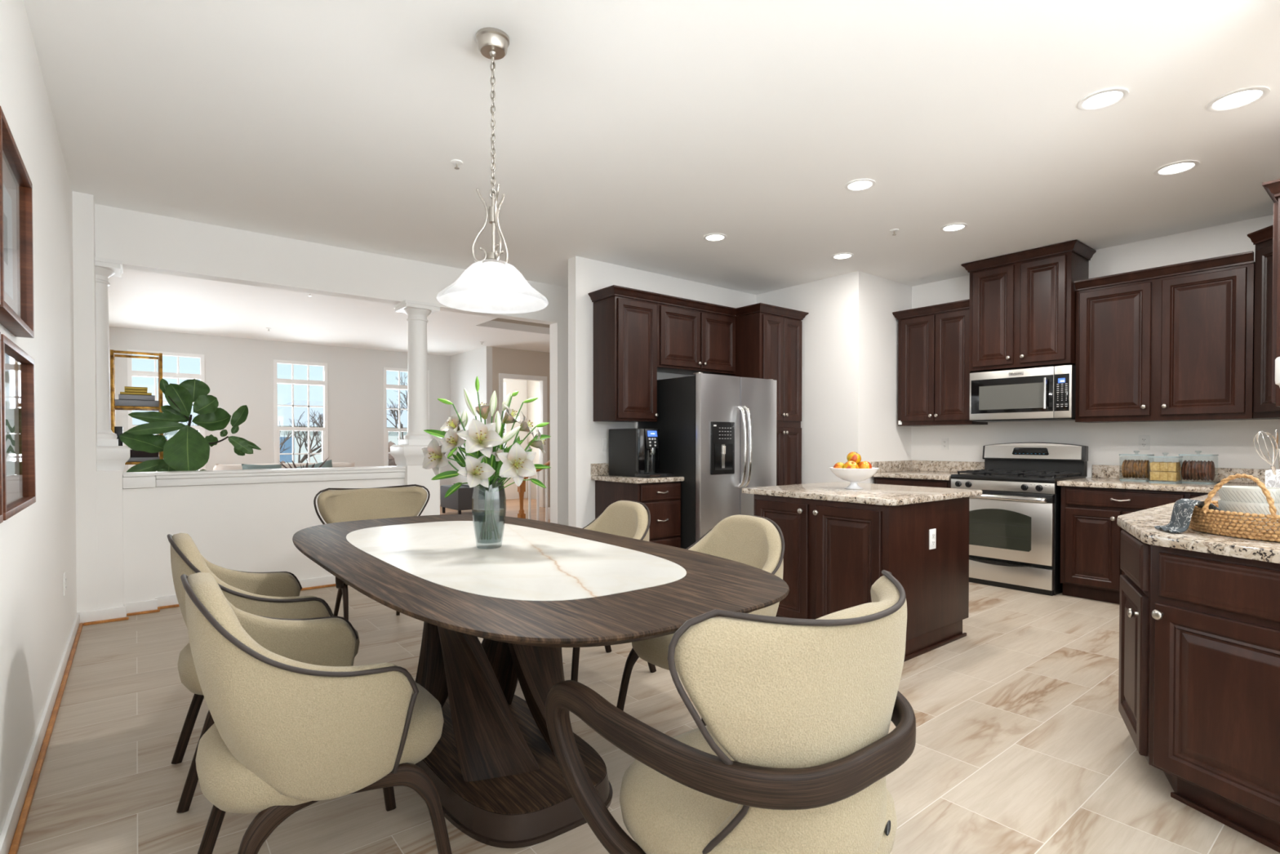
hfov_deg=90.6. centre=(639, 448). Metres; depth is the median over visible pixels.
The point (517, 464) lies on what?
lily
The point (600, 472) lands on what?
countertop
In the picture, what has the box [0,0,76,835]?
wall
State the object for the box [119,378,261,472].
fiddle leaf fig
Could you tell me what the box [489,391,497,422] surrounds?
bud
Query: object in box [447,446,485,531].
bud
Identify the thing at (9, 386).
print
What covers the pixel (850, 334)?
wall
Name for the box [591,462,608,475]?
backsplash
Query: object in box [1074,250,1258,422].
upper cabinet
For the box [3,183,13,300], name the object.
print
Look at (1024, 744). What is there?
floor
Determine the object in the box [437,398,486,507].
bud
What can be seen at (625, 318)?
upper cabinet
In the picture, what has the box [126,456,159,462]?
book
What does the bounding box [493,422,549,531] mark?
bud
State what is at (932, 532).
wall outlet
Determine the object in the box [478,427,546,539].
lily
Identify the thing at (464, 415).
bud
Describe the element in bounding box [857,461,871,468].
apple
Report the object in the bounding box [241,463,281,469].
throw pillow
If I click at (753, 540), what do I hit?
armchair
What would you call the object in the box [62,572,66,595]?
wall outlet
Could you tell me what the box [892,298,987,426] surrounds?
upper cabinet
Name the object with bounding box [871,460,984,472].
backsplash
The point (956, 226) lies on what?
recessed light
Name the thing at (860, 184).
recessed light
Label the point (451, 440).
lily
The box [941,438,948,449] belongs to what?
wall outlet
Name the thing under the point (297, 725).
armchair
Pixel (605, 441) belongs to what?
wall switch
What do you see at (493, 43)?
pendant lamp
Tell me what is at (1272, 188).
upper cabinet
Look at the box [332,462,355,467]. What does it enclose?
throw pillow
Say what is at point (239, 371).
wall
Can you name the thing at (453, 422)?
lily
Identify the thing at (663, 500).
base cabinet
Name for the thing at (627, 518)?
armchair
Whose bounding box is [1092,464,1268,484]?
backsplash
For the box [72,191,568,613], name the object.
wall
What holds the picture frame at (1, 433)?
attached to the wall at (37, 544)
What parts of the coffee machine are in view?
spout, panel, water tank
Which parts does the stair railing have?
newel post, handrail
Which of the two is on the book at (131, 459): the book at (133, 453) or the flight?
the book at (133, 453)
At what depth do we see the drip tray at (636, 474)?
5.34 m
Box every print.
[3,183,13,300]
[4,382,15,476]
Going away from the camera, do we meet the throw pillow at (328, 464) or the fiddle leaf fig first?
the fiddle leaf fig
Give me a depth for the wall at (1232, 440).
5.12 m
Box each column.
[94,257,129,471]
[390,299,446,515]
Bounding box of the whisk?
[1253,431,1278,475]
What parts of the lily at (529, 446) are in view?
stem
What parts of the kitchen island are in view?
door, knob, knob, door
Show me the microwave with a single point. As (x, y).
(1048, 393)
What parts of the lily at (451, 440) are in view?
stem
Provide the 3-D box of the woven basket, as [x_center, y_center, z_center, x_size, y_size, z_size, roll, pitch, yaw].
[2.148,0.178,2.064,0.598,0.203,0.598,0,1,33]
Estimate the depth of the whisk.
3.04 m
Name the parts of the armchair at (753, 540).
leg, seat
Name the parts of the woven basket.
handle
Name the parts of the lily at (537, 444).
stem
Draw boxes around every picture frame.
[0,106,34,337]
[0,275,0,304]
[0,332,3,523]
[0,333,35,520]
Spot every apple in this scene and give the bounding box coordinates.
[833,462,844,468]
[843,460,858,468]
[846,451,861,464]
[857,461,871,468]
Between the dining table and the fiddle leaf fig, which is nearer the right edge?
the dining table
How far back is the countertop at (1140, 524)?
2.46 m
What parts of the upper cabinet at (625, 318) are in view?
crown moulding, door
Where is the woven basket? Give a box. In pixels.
[1188,473,1279,542]
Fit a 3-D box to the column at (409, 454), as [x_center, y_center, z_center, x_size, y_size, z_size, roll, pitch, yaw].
[-2.014,-0.086,5.740,0.380,2.430,0.380,-1,1,-39]
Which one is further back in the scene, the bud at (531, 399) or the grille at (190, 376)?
the grille at (190, 376)
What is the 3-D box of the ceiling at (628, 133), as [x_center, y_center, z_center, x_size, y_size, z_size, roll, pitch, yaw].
[-0.604,-1.731,5.634,7.100,0.100,14.200,-1,1,-39]
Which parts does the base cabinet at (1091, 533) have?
door, pull handle, drawer, door, drawer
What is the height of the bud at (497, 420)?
0.449 m
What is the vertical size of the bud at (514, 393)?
0.530 m
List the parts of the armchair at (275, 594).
leg, leg, seat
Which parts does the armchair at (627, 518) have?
leg, leg, leg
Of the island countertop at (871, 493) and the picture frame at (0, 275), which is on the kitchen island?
the island countertop at (871, 493)
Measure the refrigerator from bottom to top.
1.777 m
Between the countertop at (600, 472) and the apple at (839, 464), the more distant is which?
the countertop at (600, 472)
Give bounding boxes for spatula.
[1274,429,1279,470]
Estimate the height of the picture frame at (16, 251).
0.515 m
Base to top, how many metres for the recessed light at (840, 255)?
0.007 m
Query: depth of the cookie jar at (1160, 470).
4.62 m
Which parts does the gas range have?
knob, knob, control panel, oven handle, kick plate, storage drawer, oven door, knob, display panel, backguard panel, backguard frame, knob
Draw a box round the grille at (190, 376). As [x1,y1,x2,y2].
[154,355,194,471]
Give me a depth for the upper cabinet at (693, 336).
5.93 m
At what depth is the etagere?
5.52 m
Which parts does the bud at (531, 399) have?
stem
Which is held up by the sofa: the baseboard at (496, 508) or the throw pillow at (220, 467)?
the throw pillow at (220, 467)
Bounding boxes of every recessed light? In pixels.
[703,233,726,241]
[831,253,853,259]
[844,178,875,191]
[940,222,967,231]
[1076,87,1128,111]
[1153,160,1199,176]
[1204,85,1270,112]
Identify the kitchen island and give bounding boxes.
[754,493,968,662]
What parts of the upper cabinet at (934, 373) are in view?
door, crown moulding, door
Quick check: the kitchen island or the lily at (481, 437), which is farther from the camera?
the kitchen island
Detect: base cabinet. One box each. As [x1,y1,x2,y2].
[595,480,680,547]
[874,476,951,488]
[1060,485,1208,604]
[1118,529,1279,853]
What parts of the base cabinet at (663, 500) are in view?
drawer, drawer, pull handle, drawer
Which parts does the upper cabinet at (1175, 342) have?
door, crown moulding, door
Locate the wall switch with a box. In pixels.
[602,438,608,451]
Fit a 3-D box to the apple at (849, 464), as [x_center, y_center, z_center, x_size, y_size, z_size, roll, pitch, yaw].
[1.351,0.120,4.052,0.093,0.088,0.091,0,1,-9]
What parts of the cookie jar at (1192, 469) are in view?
glass, lid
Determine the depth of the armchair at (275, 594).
2.16 m
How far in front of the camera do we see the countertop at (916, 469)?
6.22 m
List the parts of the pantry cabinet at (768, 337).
crown moulding, door, door, door, door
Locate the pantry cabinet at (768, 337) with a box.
[726,302,808,485]
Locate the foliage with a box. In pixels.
[423,422,551,497]
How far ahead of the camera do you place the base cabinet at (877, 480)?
5.82 m
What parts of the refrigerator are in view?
door, dispenser spout, handle, handle, door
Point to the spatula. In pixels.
(1276, 435)
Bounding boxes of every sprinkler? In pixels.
[450,159,462,169]
[889,228,898,235]
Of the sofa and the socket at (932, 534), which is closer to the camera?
the socket at (932, 534)
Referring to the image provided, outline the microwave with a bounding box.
[969,364,1075,422]
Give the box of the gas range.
[951,442,1088,595]
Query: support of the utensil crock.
on the countertop at (1140, 524)
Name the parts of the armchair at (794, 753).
seat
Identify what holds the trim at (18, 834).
attached to the wall at (37, 544)
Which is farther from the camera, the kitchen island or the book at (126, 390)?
the book at (126, 390)
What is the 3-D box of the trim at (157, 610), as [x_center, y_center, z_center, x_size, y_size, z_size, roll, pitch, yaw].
[-2.906,1.130,4.912,2.139,0.018,0.197,-1,1,-44]
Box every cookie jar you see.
[1119,453,1154,481]
[1148,455,1182,483]
[1178,453,1218,484]
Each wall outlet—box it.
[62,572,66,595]
[928,528,936,549]
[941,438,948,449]
[1138,435,1150,449]
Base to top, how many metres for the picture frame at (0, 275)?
0.515 m
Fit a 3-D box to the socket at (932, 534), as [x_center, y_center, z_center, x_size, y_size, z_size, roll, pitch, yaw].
[1.688,0.519,3.642,0.032,0.070,0.003,-1,1,-39]
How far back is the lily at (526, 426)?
2.38 m
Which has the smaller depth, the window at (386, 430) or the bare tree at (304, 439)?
the window at (386, 430)
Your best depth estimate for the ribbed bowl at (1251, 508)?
2.02 m
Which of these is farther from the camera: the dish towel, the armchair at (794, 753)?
the dish towel
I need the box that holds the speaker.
[114,426,123,445]
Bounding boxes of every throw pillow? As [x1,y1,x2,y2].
[216,463,242,470]
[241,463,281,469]
[297,459,332,468]
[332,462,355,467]
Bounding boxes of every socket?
[931,533,934,545]
[1141,437,1146,446]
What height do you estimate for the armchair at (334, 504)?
0.915 m
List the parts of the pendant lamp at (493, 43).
scroll arm, chain, stem, bulb, scroll arm, scroll arm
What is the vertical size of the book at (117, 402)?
0.055 m
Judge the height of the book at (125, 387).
0.024 m
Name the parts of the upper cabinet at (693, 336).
door, crown moulding, door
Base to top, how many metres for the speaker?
0.200 m
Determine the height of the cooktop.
0.040 m
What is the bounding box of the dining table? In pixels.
[292,514,789,848]
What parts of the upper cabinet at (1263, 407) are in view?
crown moulding, door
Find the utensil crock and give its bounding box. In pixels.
[1265,469,1279,487]
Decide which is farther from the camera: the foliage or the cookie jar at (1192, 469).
the cookie jar at (1192, 469)
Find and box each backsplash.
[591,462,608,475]
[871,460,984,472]
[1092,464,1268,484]
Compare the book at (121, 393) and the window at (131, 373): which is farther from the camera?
the window at (131, 373)
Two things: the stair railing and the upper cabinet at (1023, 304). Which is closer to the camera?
the upper cabinet at (1023, 304)
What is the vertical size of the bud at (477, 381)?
0.581 m
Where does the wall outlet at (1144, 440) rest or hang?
attached to the wall at (1232, 440)
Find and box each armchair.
[167,533,359,813]
[180,572,452,853]
[313,484,430,620]
[545,569,915,853]
[570,500,656,681]
[616,514,784,725]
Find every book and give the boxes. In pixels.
[115,399,159,406]
[118,394,155,400]
[120,391,151,395]
[124,386,147,390]
[124,389,147,392]
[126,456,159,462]
[129,449,158,457]
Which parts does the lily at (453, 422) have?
stem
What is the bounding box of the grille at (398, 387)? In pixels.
[386,371,407,453]
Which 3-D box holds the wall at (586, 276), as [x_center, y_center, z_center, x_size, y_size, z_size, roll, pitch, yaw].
[0.361,-0.284,6.339,2.454,2.811,0.125,-1,1,-39]
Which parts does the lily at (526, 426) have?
stem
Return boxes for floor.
[17,497,1279,853]
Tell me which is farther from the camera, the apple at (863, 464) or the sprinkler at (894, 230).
the sprinkler at (894, 230)
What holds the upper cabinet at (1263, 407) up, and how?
attached to the wall
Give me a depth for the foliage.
2.34 m
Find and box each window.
[127,349,205,471]
[273,359,328,463]
[382,367,429,466]
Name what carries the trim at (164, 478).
attached to the wall at (123, 546)
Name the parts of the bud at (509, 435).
stem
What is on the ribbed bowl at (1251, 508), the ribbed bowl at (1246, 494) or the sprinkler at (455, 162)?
the ribbed bowl at (1246, 494)
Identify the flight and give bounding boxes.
[547,506,550,519]
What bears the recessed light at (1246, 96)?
in the ceiling at (628, 133)
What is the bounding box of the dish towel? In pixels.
[1154,497,1225,533]
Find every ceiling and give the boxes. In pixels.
[23,0,1279,355]
[491,317,549,327]
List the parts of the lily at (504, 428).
stem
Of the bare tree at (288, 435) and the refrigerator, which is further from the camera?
the bare tree at (288, 435)
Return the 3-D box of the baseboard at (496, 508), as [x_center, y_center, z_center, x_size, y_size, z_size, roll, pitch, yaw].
[-4.960,1.027,9.924,5.205,0.100,1.595,-1,1,-39]
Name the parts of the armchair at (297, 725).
leg, leg, seat, leg, leg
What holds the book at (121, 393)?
on the book at (125, 397)
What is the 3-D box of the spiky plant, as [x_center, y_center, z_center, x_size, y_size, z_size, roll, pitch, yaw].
[-3.986,0.332,7.478,0.672,0.480,0.786,0,1,14]
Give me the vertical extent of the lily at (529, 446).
0.358 m
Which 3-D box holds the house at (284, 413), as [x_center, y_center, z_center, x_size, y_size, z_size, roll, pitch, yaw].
[-17.866,-0.596,40.096,12.800,4.600,9.800,-1,1,-39]
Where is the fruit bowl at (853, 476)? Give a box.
[829,466,879,488]
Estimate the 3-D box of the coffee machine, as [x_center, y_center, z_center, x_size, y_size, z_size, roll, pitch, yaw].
[0.005,0.030,5.550,0.290,0.415,0.563,-1,1,-39]
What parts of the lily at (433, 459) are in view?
stem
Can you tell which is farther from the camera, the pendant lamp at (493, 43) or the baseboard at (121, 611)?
the baseboard at (121, 611)
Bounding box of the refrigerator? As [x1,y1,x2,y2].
[639,372,776,548]
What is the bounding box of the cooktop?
[951,472,1085,483]
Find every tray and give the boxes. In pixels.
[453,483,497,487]
[634,472,673,477]
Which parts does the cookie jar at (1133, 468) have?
glass, lid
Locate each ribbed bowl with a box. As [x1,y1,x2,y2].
[1217,485,1279,503]
[1217,499,1279,517]
[1222,516,1279,533]
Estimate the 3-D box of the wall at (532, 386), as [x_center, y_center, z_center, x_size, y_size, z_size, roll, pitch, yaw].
[0.317,-0.330,10.034,0.120,2.811,8.490,-1,1,-39]
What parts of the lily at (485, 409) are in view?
stem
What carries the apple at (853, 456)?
in the fruit bowl at (853, 476)
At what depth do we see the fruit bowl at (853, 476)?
4.00 m
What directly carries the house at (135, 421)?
on the ground
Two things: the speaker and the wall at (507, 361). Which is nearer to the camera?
the speaker
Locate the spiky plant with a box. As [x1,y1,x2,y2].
[279,456,329,468]
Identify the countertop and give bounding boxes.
[591,462,684,483]
[742,481,982,506]
[871,460,984,480]
[1057,464,1279,564]
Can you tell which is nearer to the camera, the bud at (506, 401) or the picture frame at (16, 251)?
the picture frame at (16, 251)
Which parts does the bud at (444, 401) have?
stem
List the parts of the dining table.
leg, leg, leg, leg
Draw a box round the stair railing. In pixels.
[517,460,550,521]
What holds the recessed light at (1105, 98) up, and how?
in the ceiling at (628, 133)
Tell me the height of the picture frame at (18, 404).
0.480 m
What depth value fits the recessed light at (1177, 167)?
3.72 m
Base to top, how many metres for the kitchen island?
0.857 m
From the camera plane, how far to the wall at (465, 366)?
11.32 m
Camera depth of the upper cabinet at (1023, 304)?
5.37 m
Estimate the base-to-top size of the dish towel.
0.106 m
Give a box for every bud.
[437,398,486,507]
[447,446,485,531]
[460,409,487,531]
[463,388,476,419]
[475,376,488,502]
[488,426,520,527]
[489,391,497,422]
[490,391,518,531]
[491,397,537,531]
[493,410,501,452]
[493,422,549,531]
[501,392,511,421]
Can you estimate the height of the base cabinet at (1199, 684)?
0.850 m
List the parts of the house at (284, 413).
pane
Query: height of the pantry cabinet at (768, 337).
2.505 m
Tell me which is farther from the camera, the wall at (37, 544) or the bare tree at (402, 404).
the bare tree at (402, 404)
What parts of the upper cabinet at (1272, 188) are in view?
crown moulding, door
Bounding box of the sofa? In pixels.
[213,462,348,470]
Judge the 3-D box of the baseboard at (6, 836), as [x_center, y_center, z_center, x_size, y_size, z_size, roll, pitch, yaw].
[-1.261,1.144,1.111,0.013,0.085,7.688,-1,1,-39]
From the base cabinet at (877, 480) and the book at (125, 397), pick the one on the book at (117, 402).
the book at (125, 397)
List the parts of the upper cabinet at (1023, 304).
door, crown moulding, door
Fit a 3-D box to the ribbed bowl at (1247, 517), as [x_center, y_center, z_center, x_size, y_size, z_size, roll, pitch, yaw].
[2.000,0.244,2.075,0.156,0.054,0.156,-1,1,-39]
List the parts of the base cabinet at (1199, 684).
knob, door, drawer, knob, door, drawer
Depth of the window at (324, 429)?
10.41 m
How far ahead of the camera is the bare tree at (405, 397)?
22.26 m
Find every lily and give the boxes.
[421,437,499,539]
[439,412,497,539]
[439,427,495,537]
[457,418,503,537]
[457,455,495,537]
[475,402,491,539]
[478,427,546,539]
[480,411,533,539]
[481,445,533,539]
[483,442,537,537]
[484,404,520,539]
[486,446,503,538]
[487,428,505,539]
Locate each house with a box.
[132,397,196,471]
[277,400,407,463]
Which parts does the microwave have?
door glass, badge plate, handle, keypad panel, control panel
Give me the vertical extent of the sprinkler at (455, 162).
0.038 m
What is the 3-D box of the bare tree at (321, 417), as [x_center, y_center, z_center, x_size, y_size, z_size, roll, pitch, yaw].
[-8.086,0.491,17.292,1.827,2.991,2.066,0,1,7]
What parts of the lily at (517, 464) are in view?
stem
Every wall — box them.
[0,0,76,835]
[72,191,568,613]
[109,326,450,499]
[450,346,492,484]
[492,346,550,506]
[502,378,527,499]
[527,380,539,499]
[568,256,755,528]
[755,271,911,484]
[911,214,1279,477]
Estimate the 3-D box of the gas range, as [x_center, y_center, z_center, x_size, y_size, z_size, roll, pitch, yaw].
[3.206,0.539,5.400,0.826,1.188,0.815,-1,1,-39]
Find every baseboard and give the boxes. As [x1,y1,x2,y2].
[0,612,79,853]
[79,575,335,623]
[440,499,499,511]
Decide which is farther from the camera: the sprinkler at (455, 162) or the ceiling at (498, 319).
the ceiling at (498, 319)
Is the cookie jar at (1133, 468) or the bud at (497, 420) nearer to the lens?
the bud at (497, 420)
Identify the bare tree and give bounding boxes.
[279,420,296,453]
[288,408,323,462]
[309,411,391,445]
[386,377,407,439]
[395,371,407,406]
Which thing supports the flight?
on the floor
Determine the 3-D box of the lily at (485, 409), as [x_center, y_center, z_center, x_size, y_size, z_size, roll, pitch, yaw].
[-0.599,0.081,2.411,0.077,0.517,0.098,0,1,-3]
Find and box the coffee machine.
[608,428,673,477]
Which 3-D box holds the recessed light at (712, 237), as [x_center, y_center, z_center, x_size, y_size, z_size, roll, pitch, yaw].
[0.593,-1.668,4.996,0.185,0.007,0.185,-1,1,-39]
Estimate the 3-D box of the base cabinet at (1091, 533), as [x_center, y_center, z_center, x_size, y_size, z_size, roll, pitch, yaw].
[3.815,0.716,4.753,0.790,0.850,0.930,-1,1,-39]
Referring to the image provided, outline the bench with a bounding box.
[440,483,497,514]
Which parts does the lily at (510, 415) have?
stem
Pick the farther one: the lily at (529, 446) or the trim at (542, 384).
the trim at (542, 384)
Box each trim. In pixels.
[8,622,83,853]
[83,583,335,625]
[122,466,405,488]
[498,373,547,510]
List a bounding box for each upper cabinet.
[588,284,661,422]
[657,293,736,375]
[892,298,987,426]
[960,240,1096,372]
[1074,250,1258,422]
[1247,224,1279,419]
[1262,178,1279,407]
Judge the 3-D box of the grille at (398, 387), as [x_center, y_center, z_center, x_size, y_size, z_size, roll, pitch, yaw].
[-4.258,-0.473,11.525,0.720,1.860,0.025,-1,1,-39]
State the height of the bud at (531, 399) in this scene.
0.502 m
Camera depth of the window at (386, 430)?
11.29 m
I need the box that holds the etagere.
[110,349,163,464]
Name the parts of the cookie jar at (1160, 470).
glass, lid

